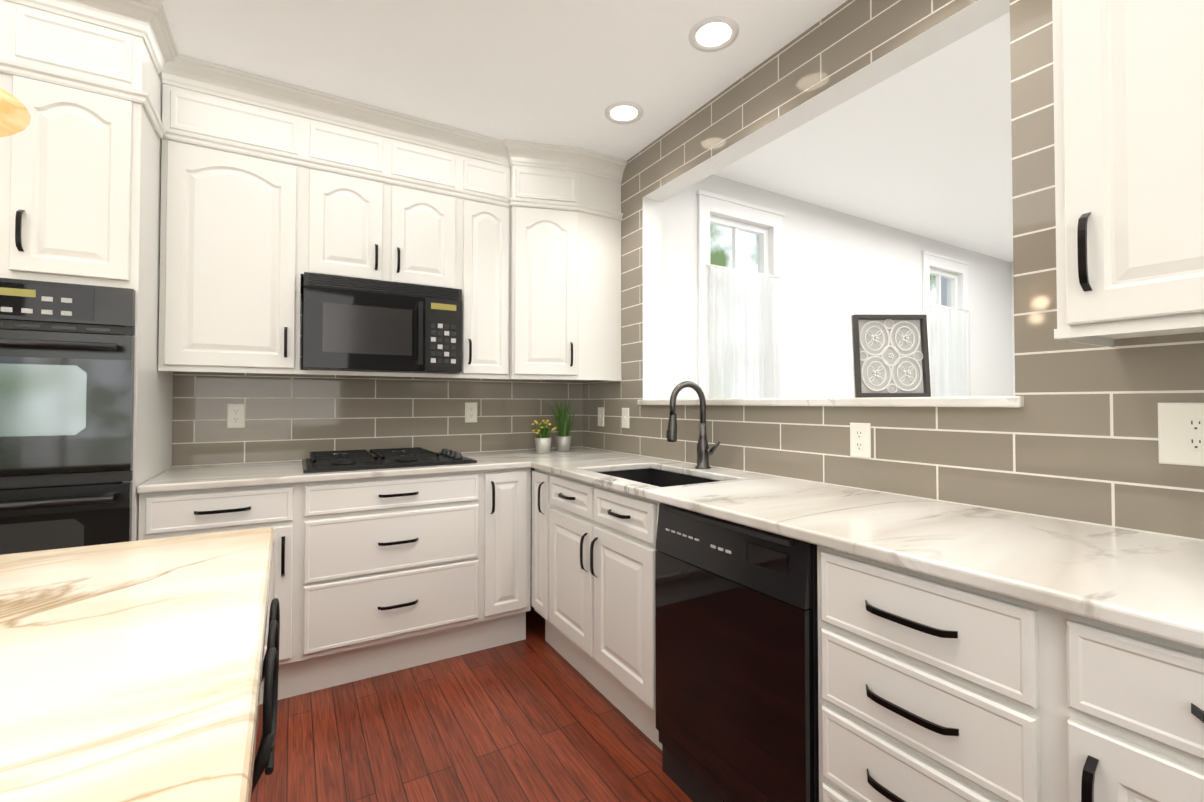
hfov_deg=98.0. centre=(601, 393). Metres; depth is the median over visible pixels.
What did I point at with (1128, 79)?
upper cabinet
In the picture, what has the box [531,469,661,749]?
base cabinet
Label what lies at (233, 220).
upper cabinet
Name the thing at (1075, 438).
wall
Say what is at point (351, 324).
microwave
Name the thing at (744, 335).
curtain
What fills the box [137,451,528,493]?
countertop
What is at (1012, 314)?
wall
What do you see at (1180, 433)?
electrical outlet
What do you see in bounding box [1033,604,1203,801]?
base cabinet
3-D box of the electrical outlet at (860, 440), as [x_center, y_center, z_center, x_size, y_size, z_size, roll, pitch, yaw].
[0.876,0.158,1.777,0.008,0.118,0.074,1,-1,-31]
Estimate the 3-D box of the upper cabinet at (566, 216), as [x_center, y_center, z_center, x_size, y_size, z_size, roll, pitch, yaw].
[-0.277,-0.724,3.126,0.636,1.267,0.487,1,-1,-31]
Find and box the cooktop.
[302,447,476,472]
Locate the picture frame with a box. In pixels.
[851,314,930,397]
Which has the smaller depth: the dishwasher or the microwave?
the dishwasher
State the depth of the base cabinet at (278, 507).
2.05 m
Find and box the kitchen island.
[0,527,273,801]
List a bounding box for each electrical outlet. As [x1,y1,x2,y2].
[227,404,245,427]
[465,403,476,422]
[850,423,870,458]
[1158,403,1203,465]
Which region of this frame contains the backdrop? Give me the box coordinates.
[710,224,935,303]
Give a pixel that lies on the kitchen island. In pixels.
(130, 671)
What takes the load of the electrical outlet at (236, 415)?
attached to the wall at (294, 417)
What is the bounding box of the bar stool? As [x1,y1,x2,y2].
[251,598,279,797]
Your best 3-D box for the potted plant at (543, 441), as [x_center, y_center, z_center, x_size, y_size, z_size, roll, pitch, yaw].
[-0.341,0.247,3.051,0.207,0.195,0.204,1,-1,-31]
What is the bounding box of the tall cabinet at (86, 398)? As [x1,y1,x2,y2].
[0,0,178,554]
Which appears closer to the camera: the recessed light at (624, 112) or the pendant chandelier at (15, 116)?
the pendant chandelier at (15, 116)
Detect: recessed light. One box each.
[604,101,642,123]
[688,16,738,51]
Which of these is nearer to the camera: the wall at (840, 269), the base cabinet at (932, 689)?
the base cabinet at (932, 689)
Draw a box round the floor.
[251,596,692,801]
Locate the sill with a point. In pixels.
(996, 401)
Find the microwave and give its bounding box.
[302,272,461,373]
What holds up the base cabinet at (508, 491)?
on the floor
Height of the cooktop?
0.050 m
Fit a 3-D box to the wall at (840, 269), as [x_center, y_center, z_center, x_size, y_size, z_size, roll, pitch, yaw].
[2.223,-0.030,4.190,4.500,2.620,0.120,1,-1,-31]
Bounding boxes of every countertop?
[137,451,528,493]
[509,447,1203,649]
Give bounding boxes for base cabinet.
[138,483,301,704]
[302,471,485,693]
[486,468,530,648]
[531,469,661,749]
[817,545,1036,801]
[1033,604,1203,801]
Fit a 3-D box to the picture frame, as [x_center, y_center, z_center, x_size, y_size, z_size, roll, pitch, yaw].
[0.992,-0.130,1.798,0.250,0.286,0.044,0,-1,-1]
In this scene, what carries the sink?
in the countertop at (1150, 584)
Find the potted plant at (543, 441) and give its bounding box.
[527,420,556,453]
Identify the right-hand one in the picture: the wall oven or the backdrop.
the backdrop
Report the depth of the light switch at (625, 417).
3.03 m
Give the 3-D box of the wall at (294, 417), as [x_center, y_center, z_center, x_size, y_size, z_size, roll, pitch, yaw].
[-2.322,-0.064,2.251,5.300,2.620,0.100,1,-1,-31]
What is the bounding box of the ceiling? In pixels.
[152,0,1012,261]
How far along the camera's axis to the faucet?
2.31 m
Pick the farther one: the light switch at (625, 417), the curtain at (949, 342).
the curtain at (949, 342)
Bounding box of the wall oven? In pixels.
[0,278,134,554]
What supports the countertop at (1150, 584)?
on the base cabinet at (1118, 712)
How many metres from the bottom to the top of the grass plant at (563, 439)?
0.344 m
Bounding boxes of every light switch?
[598,407,603,425]
[622,408,628,427]
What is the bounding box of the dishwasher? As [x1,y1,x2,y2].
[655,503,818,801]
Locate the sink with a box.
[600,469,717,486]
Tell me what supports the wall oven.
in the tall cabinet at (86, 398)
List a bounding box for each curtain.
[705,264,781,398]
[928,303,970,396]
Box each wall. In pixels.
[172,288,582,581]
[583,0,1203,540]
[661,174,1012,398]
[1011,262,1014,395]
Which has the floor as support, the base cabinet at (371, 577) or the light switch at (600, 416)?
the base cabinet at (371, 577)
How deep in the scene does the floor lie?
1.88 m
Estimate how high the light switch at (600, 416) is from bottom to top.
0.118 m
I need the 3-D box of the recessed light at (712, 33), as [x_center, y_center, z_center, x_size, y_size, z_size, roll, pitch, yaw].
[0.427,-1.374,2.003,0.189,0.007,0.189,1,-1,-37]
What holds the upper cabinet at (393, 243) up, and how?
attached to the wall at (294, 417)
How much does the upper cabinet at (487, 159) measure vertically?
1.262 m
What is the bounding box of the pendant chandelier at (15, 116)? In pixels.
[0,88,30,137]
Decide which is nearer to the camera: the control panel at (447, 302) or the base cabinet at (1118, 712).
the base cabinet at (1118, 712)
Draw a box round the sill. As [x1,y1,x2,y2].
[637,396,1023,406]
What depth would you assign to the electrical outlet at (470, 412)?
3.09 m
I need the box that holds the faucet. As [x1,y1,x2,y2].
[666,381,719,468]
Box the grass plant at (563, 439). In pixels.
[545,398,583,451]
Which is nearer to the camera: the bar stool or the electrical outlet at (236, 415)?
the bar stool
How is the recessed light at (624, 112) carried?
in the ceiling
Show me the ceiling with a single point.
(562, 72)
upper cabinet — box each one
[158,54,305,373]
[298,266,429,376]
[306,90,465,285]
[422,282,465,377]
[458,131,509,378]
[494,140,625,380]
[1052,0,1203,347]
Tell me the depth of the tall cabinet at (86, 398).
1.76 m

